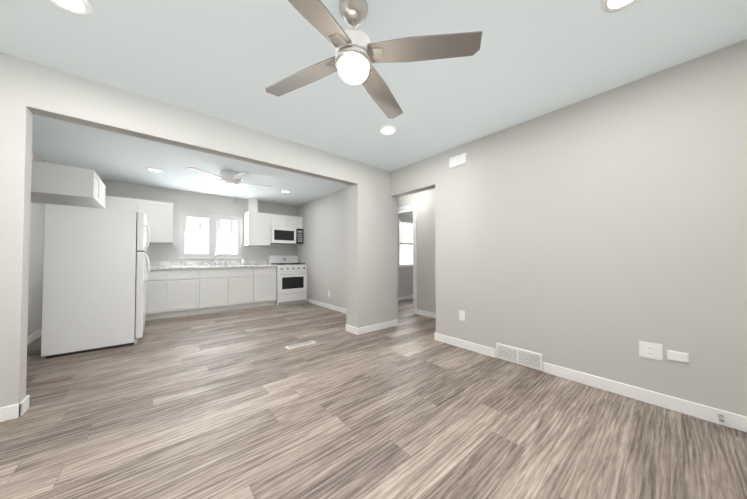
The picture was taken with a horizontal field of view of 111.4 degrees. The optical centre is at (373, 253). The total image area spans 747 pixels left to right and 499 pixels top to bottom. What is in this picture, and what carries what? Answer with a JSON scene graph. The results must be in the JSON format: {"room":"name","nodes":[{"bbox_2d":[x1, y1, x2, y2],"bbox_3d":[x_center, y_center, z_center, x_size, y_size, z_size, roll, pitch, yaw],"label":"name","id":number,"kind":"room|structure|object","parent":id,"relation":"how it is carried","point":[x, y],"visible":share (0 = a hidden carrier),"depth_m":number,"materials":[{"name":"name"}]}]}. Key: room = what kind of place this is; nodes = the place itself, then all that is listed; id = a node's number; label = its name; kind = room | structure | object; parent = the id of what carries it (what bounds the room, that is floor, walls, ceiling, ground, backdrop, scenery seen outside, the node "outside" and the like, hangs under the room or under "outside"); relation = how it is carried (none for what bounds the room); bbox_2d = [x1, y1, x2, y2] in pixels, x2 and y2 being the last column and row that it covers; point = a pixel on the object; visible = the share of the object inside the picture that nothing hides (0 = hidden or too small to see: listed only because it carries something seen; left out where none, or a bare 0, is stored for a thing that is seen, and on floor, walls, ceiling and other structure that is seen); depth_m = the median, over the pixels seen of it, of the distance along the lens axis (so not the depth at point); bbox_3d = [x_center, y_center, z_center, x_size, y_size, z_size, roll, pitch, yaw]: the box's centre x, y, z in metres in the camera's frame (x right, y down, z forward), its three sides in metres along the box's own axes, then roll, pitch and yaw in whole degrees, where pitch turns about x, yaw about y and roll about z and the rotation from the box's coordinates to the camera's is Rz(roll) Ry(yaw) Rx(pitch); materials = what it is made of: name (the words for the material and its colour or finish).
{"room":"living room","nodes":[
{"label":"living room","id":0,"kind":"room"},
{"bbox_2d":[0,52,32,406],"bbox_3d":[-2.633,-0.115,1.616,0.525,2.440,0.120,1,-1,-40],"label":"wall","id":1,"kind":"structure","parent":0,"point":[16,122],"depth_m":1.72,"materials":[{"name":"beige paint"}]},
{"bbox_2d":[0,399,27,421],"bbox_3d":[-2.573,1.056,1.558,0.509,0.095,0.014,1,-1,-40],"label":"baseboard","id":2,"kind":"structure","parent":1,"relation":"attached to","point":[14,411],"depth_m":1.70,"materials":[{"name":"white wood"}]},
{"bbox_2d":[24,395,29,407],"bbox_3d":[-2.661,1.058,1.661,0.509,0.095,0.018,1,-1,-40],"label":"baseboard","id":3,"kind":"structure","parent":1,"relation":"attached to","point":[27,396],"depth_m":1.81,"materials":[{"name":"white wood"}]},
{"bbox_2d":[27,150,46,336],"bbox_3d":[-2.810,-0.121,1.302,0.150,2.440,7.510,1,-1,-40],"label":"wall","id":4,"kind":"structure","parent":0,"point":[36,268],"depth_m":3.37,"materials":[{"name":"beige paint"}]},
{"bbox_2d":[27,329,41,344],"bbox_3d":[-3.739,1.074,2.505,0.014,0.095,2.700,1,-1,-40],"label":"baseboard","id":5,"kind":"structure","parent":4,"relation":"attached to","point":[32,337],"depth_m":3.30,"materials":[{"name":"white wood"}]},
{"bbox_2d":[31,160,105,208],"bbox_3d":[-3.713,-0.790,3.014,0.654,0.320,0.850,1,-1,-40],"label":"upper cabinet","id":6,"kind":"object","parent":4,"relation":"attached to","point":[56,184],"visible":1,"depth_m":2.81,"materials":[{"name":"white wood"}]},
{"bbox_2d":[26,61,357,182],"bbox_3d":[-1.347,-1.158,2.724,2.845,0.314,0.120,1,-1,-40],"label":"header beam","id":7,"kind":"structure","parent":0,"point":[55,90],"depth_m":2.23,"materials":[{"name":"beige paint"}]},
{"bbox_2d":[27,106,357,185],"bbox_3d":[-1.347,-0.998,2.721,2.845,0.006,0.120,1,-1,-40],"label":"soffit","id":8,"kind":"structure","parent":7,"relation":"attached to","point":[59,116],"depth_m":2.28,"materials":[{"name":"beige paint"}]},
{"bbox_2d":[101,179,296,260],"bbox_3d":[-3.596,-0.045,5.458,4.020,2.440,0.150,1,-1,-40],"label":"wall","id":9,"kind":"structure","parent":0,"point":[186,201],"depth_m":5.29,"materials":[{"name":"beige paint"}]},
{"bbox_2d":[107,196,142,211],"bbox_3d":[-4.415,-0.578,4.443,0.604,0.750,0.344,1,-1,-40],"label":"upper cabinet","id":10,"kind":"object","parent":9,"relation":"attached to","point":[116,203],"depth_m":4.36,"materials":[{"name":"white wood"}]},
{"bbox_2d":[143,200,172,242],"bbox_3d":[-4.074,-0.573,4.731,0.541,0.750,0.344,1,-1,-40],"label":"upper cabinet","id":11,"kind":"object","parent":9,"relation":"attached to","point":[159,216],"depth_m":4.65,"materials":[{"name":"white wood"}]},
{"bbox_2d":[146,261,267,264],"bbox_3d":[-3.666,0.212,5.276,2.864,0.100,0.020,1,-1,-40],"label":"backsplash","id":12,"kind":"structure","parent":9,"relation":"attached to","point":[151,262],"depth_m":5.29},
{"bbox_2d":[179,211,242,257],"bbox_3d":[-3.477,-0.369,5.508,1.160,0.950,0.087,1,-1,-40],"label":"kitchen window","id":13,"kind":"structure","parent":9,"relation":"in","point":[212,218],"depth_m":5.47,"materials":[{"name":"glass"}]},
{"bbox_2d":[244,210,271,245],"bbox_3d":[-2.689,-0.552,5.904,0.490,0.750,0.344,1,-1,-40],"label":"upper cabinet","id":14,"kind":"object","parent":9,"relation":"attached to","point":[257,227],"depth_m":5.78,"materials":[{"name":"white wood"}]},
{"bbox_2d":[272,214,291,227],"bbox_3d":[-2.334,-0.771,6.208,0.439,0.300,0.344,1,-1,-40],"label":"upper cabinet","id":15,"kind":"object","parent":9,"relation":"attached to","point":[278,220],"depth_m":6.10,"materials":[{"name":"white wood"}]},
{"bbox_2d":[271,226,303,244],"bbox_3d":[-2.167,-0.425,6.275,0.776,0.381,0.444,1,-1,-40],"label":"microwave","id":16,"kind":"object","parent":15,"relation":"attached to","point":[283,235],"visible":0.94,"depth_m":6.12,"materials":[{"name":"white glass"}]},
{"bbox_2d":[292,216,302,228],"bbox_3d":[-2.071,-0.767,6.431,0.439,0.300,0.344,1,-1,-40],"label":"upper cabinet","id":17,"kind":"object","parent":9,"relation":"attached to","point":[297,222],"depth_m":6.36,"materials":[{"name":"white wood"}]},
{"bbox_2d":[346,162,397,327],"bbox_3d":[-0.008,-0.072,3.943,0.800,2.440,0.280,1,-1,-40],"label":"wall column","id":18,"kind":"structure","parent":0,"point":[371,250],"depth_m":3.76,"materials":[{"name":"beige paint"}]},
{"bbox_2d":[356,319,397,334],"bbox_3d":[0.081,1.098,3.806,0.814,0.095,0.018,1,-1,-40],"label":"baseboard","id":19,"kind":"structure","parent":18,"relation":"attached to","point":[375,327],"depth_m":3.76,"materials":[{"name":"white wood"}]},
{"bbox_2d":[0,299,746,498],"bbox_3d":[0.155,1.195,3.789,7.920,0.100,7.510,1,-1,-40],"label":"floor","id":20,"kind":"structure","parent":0,"point":[240,404],"depth_m":1.62,"materials":[{"name":"laminate"}]},
{"bbox_2d":[41,204,150,358],"bbox_3d":[-3.419,0.297,3.256,0.854,1.675,0.750,1,-1,-40],"label":"refrigerator","id":21,"kind":"object","parent":20,"relation":"on","point":[95,277],"visible":1,"depth_m":2.92,"materials":[{"name":"white metal"}]},
{"bbox_2d":[145,269,172,320],"bbox_3d":[-4.022,0.724,4.575,0.598,0.870,0.614,1,-1,-40],"label":"base cabinet","id":22,"kind":"object","parent":20,"relation":"on","point":[159,283],"depth_m":4.43,"materials":[{"name":"wood"}]},
{"bbox_2d":[173,269,204,316],"bbox_3d":[-3.661,0.730,4.881,0.603,0.870,0.614,1,-1,-40],"label":"base cabinet","id":23,"kind":"object","parent":20,"relation":"on","point":[179,288],"depth_m":4.71,"materials":[{"name":"wood"}]},
{"bbox_2d":[205,269,256,312],"bbox_3d":[-3.117,0.738,5.341,1.078,0.870,0.614,1,-1,-40],"label":"base cabinet","id":24,"kind":"object","parent":20,"relation":"on","point":[225,289],"depth_m":5.14,"materials":[{"name":"wood"}]},
{"bbox_2d":[146,265,276,268],"bbox_3d":[-3.466,0.278,5.038,2.864,0.040,0.639,1,-1,-40],"label":"countertop","id":25,"kind":"structure","parent":24,"relation":"on","point":[151,266],"depth_m":5.06,"materials":[{"name":"grey stone"}]},
{"bbox_2d":[205,253,228,264],"bbox_3d":[-3.267,0.124,5.332,0.391,0.270,0.233,1,-1,-40],"label":"faucet","id":26,"kind":"object","parent":25,"relation":"on","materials":[{"name":"silver metal"}]},
{"bbox_2d":[257,269,275,306],"bbox_3d":[-2.592,0.746,5.786,0.553,0.870,0.614,1,-1,-40],"label":"base cabinet","id":27,"kind":"object","parent":20,"relation":"on","point":[266,278],"depth_m":5.60,"materials":[{"name":"wood"}]},
{"bbox_2d":[268,255,306,305],"bbox_3d":[-2.069,0.621,6.175,0.724,1.135,0.695,1,-1,-40],"label":"stove","id":28,"kind":"object","parent":20,"relation":"on","point":[291,279],"visible":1,"depth_m":5.97,"materials":[{"name":"white metal"}]},
{"bbox_2d":[286,341,315,349],"bbox_3d":[-0.895,1.130,3.143,0.360,0.007,0.110,1,-1,-40],"label":"floor vent","id":29,"kind":"object","parent":20,"relation":"on","point":[299,345],"visible":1,"depth_m":3.14,"materials":[{"name":"white metal"}]},
{"bbox_2d":[0,0,746,205],"bbox_3d":[0.155,-1.355,3.836,7.920,0.120,7.510,1,-1,-40],"label":"ceiling","id":30,"kind":"structure","parent":0,"point":[228,60],"depth_m":1.82,"materials":[{"name":"paint"}]},
{"bbox_2d":[49,0,91,15],"bbox_3d":[-1.617,-1.335,1.332,0.196,0.012,0.196,1,-1,-40],"label":"recessed light","id":31,"kind":"object","parent":30,"relation":"in","point":[81,7],"visible":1,"depth_m":1.37,"materials":[{"name":"white plastic"}]},
{"bbox_2d":[146,168,161,172],"bbox_3d":[-3.401,-1.286,3.949,0.196,0.012,0.196,1,-1,-40],"label":"recessed light","id":32,"kind":"object","parent":30,"relation":"in","point":[153,170],"visible":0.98,"depth_m":3.95,"materials":[{"name":"white plastic"}]},
{"bbox_2d":[186,167,272,205],"bbox_3d":[-2.255,-1.020,4.060,1.228,0.540,1.218,1,-1,-40],"label":"kitchen ceiling fan","id":33,"kind":"object","parent":30,"relation":"hanging from","point":[230,180],"visible":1,"depth_m":3.97,"materials":[{"name":"white metal"}]},
{"bbox_2d":[265,0,481,118],"bbox_3d":[-0.153,-1.142,1.424,1.265,0.394,1.151,1,-1,-40],"label":"room ceiling fan","id":34,"kind":"object","parent":30,"relation":"hanging from","point":[358,53],"visible":1,"depth_m":1.34,"materials":[{"name":"silver metal"}]},
{"bbox_2d":[379,126,396,134],"bbox_3d":[0.152,-1.309,2.724,0.196,0.012,0.196,1,-1,-40],"label":"recessed light","id":35,"kind":"object","parent":30,"relation":"in","point":[387,130],"visible":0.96,"depth_m":2.72,"materials":[{"name":"white plastic"}]},
{"bbox_2d":[601,0,637,12],"bbox_3d":[1.305,-1.335,1.316,0.196,0.012,0.196,1,-1,-40],"label":"recessed light","id":36,"kind":"object","parent":30,"relation":"in","point":[610,6],"visible":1,"depth_m":1.37,"materials":[{"name":"white plastic"}]},
{"bbox_2d":[398,211,412,296],"bbox_3d":[0.982,-0.020,6.797,2.460,2.440,0.120,1,-1,-40],"label":"wall","id":37,"kind":"structure","parent":0,"point":[405,281],"depth_m":6.56,"materials":[{"name":"beige paint"}]},
{"bbox_2d":[398,295,412,300],"bbox_3d":[1.033,1.152,6.731,2.480,0.095,0.014,1,-1,-40],"label":"baseboard","id":38,"kind":"structure","parent":37,"relation":"attached to","point":[410,296],"depth_m":6.54,"materials":[{"name":"white wood"}]},
{"bbox_2d":[399,220,412,266],"bbox_3d":[0.988,-0.250,6.794,1.000,1.200,0.060,1,-1,-40],"label":"bedroom window","id":39,"kind":"structure","parent":37,"relation":"in","point":[404,221],"depth_m":6.56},
{"bbox_2d":[398,188,435,312],"bbox_3d":[0.747,-0.052,5.079,0.120,2.440,3.640,1,-1,-40],"label":"wall","id":40,"kind":"structure","parent":0,"point":[424,201],"depth_m":4.71,"materials":[{"name":"beige paint"}]},
{"bbox_2d":[398,204,416,313],"bbox_3d":[0.567,0.112,5.277,0.135,2.120,0.940,1,-1,-40],"label":"door frame","id":41,"kind":"structure","parent":40,"relation":"attached to","point":[412,207],"depth_m":4.91,"materials":[{"name":"white wood"}]},
{"bbox_2d":[417,309,435,317],"bbox_3d":[1.309,1.107,4.289,0.014,0.095,1.500,1,-1,-40],"label":"baseboard","id":42,"kind":"structure","parent":40,"relation":"attached to","point":[420,312],"depth_m":4.67,"materials":[{"name":"white wood"}]},
{"bbox_2d":[297,39,746,416],"bbox_3d":[0.324,-0.070,4.053,0.150,2.440,7.360,1,-1,-40],"label":"wall","id":43,"kind":"structure","parent":0,"point":[602,235],"depth_m":2.07,"materials":[{"name":"beige paint"}]},
{"bbox_2d":[308,299,345,313],"bbox_3d":[-0.749,1.123,5.173,0.014,0.095,2.590,1,-1,-40],"label":"baseboard","id":44,"kind":"structure","parent":43,"relation":"attached to","point":[343,310],"depth_m":5.44,"materials":[{"name":"white wood"}]},
{"bbox_2d":[449,153,465,167],"bbox_3d":[1.027,-1.133,3.115,0.016,0.130,0.230,1,-1,-40],"label":"plate","id":45,"kind":"object","parent":43,"relation":"attached to","point":[457,160],"visible":1,"depth_m":3.10,"materials":[{"name":"white plastic"}]},
{"bbox_2d":[459,310,464,320],"bbox_3d":[1.058,0.746,3.048,0.010,0.118,0.072,1,-1,-40],"label":"outlet","id":46,"kind":"object","parent":43,"relation":"attached to","point":[462,315],"visible":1,"depth_m":3.04,"materials":[{"name":"white plastic"}]},
{"bbox_2d":[434,332,495,357],"bbox_3d":[1.070,1.084,3.048,0.044,0.095,0.794,1,-1,-40],"label":"baseboard","id":47,"kind":"structure","parent":43,"relation":"attached to","point":[481,349],"depth_m":2.99,"materials":[{"name":"white wood"}]},
{"bbox_2d":[496,343,542,370],"bbox_3d":[1.456,1.037,2.567,0.018,0.160,0.430,1,-1,-40],"label":"air vent","id":48,"kind":"object","parent":43,"relation":"in","point":[527,358],"visible":1,"depth_m":2.54,"materials":[{"name":"grey plastic"}]},
{"bbox_2d":[543,362,746,431],"bbox_3d":[2.114,1.061,1.791,0.014,0.095,1.593,1,-1,-40],"label":"baseboard","id":49,"kind":"structure","parent":43,"relation":"attached to","point":[686,407],"depth_m":1.86,"materials":[{"name":"white wood"}]},
{"bbox_2d":[639,341,662,360],"bbox_3d":[2.047,0.720,1.880,0.010,0.118,0.118,1,-1,-40],"label":"outlet","id":50,"kind":"object","parent":43,"relation":"attached to","point":[651,350],"visible":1,"depth_m":1.88,"materials":[{"name":"white plastic"}]},
{"bbox_2d":[667,350,689,363],"bbox_3d":[2.128,0.723,1.779,0.016,0.070,0.100,1,-1,-40],"label":"outlet","id":51,"kind":"object","parent":43,"relation":"attached to","point":[683,357],"visible":1,"depth_m":1.77,"materials":[{"name":"white plastic"}]},
{"bbox_2d":[717,414,724,421],"bbox_3d":[2.204,1.045,1.615,0.076,0.024,0.024,1,-1,-40],"label":"door stop","id":52,"kind":"object","parent":43,"relation":"attached to","point":[721,416],"visible":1,"depth_m":1.60,"materials":[{"name":"silver metal"}]},
{"label":"outside","id":53,"kind":"structure","parent":0,"visible":0},
{"bbox_2d":[184,216,237,253],"bbox_3d":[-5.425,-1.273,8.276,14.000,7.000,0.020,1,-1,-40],"label":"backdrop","id":54,"kind":"structure","parent":53,"point":[230,229],"depth_m":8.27,"materials":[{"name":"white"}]},
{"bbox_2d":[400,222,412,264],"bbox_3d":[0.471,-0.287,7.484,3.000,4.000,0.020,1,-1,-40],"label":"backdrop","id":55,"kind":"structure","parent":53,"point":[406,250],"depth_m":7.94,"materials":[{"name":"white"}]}
]}

